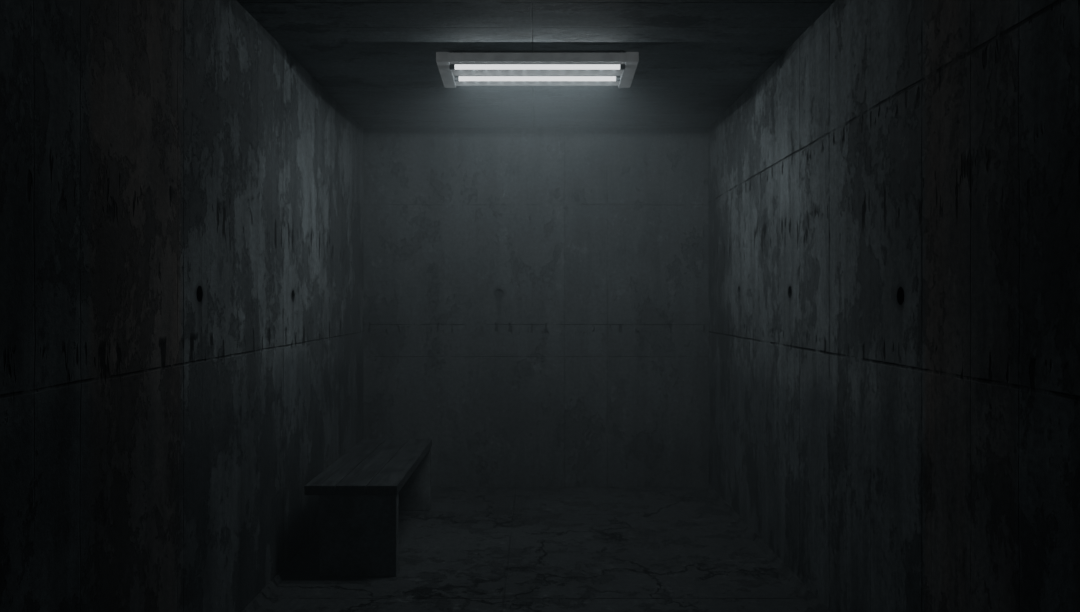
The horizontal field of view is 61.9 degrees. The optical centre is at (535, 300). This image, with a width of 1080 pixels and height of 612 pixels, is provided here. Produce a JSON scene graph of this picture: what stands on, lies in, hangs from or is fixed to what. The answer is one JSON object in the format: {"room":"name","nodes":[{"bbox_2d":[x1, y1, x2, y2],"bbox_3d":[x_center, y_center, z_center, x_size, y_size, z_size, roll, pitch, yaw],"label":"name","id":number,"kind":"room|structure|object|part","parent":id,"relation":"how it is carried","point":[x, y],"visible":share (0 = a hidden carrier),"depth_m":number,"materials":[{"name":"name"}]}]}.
{"room":"prison interior","nodes":[
{"label":"prison interior","id":0,"kind":"room"},
{"bbox_2d":[0,0,362,611],"bbox_3d":[-1.550,0.053,2.781,0.200,3.414,9.963,0,0,0],"label":"wall","id":1,"kind":"structure","parent":0,"point":[181,199],"depth_m":3.55,"materials":[{"name":"concrete"}]},
{"bbox_2d":[242,530,318,611],"bbox_3d":[-1.433,1.545,2.781,0.035,0.030,9.563,0,0,0],"label":"baseboard","id":2,"kind":"structure","parent":1,"relation":"attached to","point":[268,589],"depth_m":5.04,"materials":[{"name":"concrete"}]},
{"bbox_2d":[363,128,708,486],"bbox_3d":[0.000,0.053,7.663,2.900,3.014,0.200,0,0,0],"label":"wall","id":3,"kind":"structure","parent":0,"point":[536,300],"depth_m":7.56,"materials":[{"name":"concrete"}]},
{"bbox_2d":[236,0,835,127],"bbox_3d":[0.000,-1.554,2.781,2.900,0.200,9.963,0,0,0],"label":"ceiling","id":4,"kind":"structure","parent":0,"point":[376,59],"depth_m":5.18,"materials":[{"name":"concrete"}]},
{"bbox_2d":[436,50,638,87],"bbox_3d":[0.008,-1.402,5.460,1.176,0.104,0.488,0,0,0],"label":"fluorescent ceiling light","id":5,"kind":"object","parent":4,"relation":"attached to","point":[456,68],"visible":1,"depth_m":5.37,"materials":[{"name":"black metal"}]},
{"bbox_3d":[0.008,-1.401,5.692,1.156,0.079,0.015,0,0,0],"label":"rail","id":6,"kind":"part","parent":5,"relation":"part of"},
{"bbox_3d":[0.008,-1.415,5.226,1.156,0.053,0.012,0,0,0],"label":"rail","id":7,"kind":"part","parent":5,"relation":"part of","materials":[{"name":"grey metal"}]},
{"bbox_2d":[254,487,817,611],"bbox_3d":[0.000,1.660,2.781,2.900,0.200,9.963,0,0,0],"label":"floor","id":8,"kind":"structure","parent":0,"point":[476,549],"depth_m":5.35,"materials":[{"name":"concrete"}]},
{"bbox_2d":[304,439,431,576],"bbox_3d":[-1.044,1.300,5.925,0.523,0.520,1.710,0,0,0],"label":"bench","id":9,"kind":"object","parent":8,"relation":"on","point":[362,494],"visible":1,"depth_m":5.08,"materials":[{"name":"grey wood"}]},
{"bbox_3d":[-1.008,1.327,5.128,0.437,0.465,0.085,0,0,0],"label":"leg","id":10,"kind":"part","parent":9,"relation":"part of","materials":[{"name":"concrete"}]},
{"bbox_3d":[-1.008,1.327,6.730,0.437,0.465,0.080,0,0,0],"label":"leg","id":11,"kind":"part","parent":9,"relation":"part of","materials":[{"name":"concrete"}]},
{"bbox_2d":[709,0,1079,611],"bbox_3d":[1.550,0.053,2.781,0.200,3.414,9.963,0,0,0],"label":"wall","id":12,"kind":"structure","parent":0,"point":[894,201],"depth_m":3.49,"materials":[{"name":"concrete"}]},
{"bbox_2d":[704,483,829,611],"bbox_3d":[1.433,1.545,2.781,0.035,0.030,9.563,0,0,0],"label":"baseboard","id":13,"kind":"structure","parent":12,"relation":"attached to","point":[803,589],"depth_m":5.43,"materials":[{"name":"concrete"}]}
]}

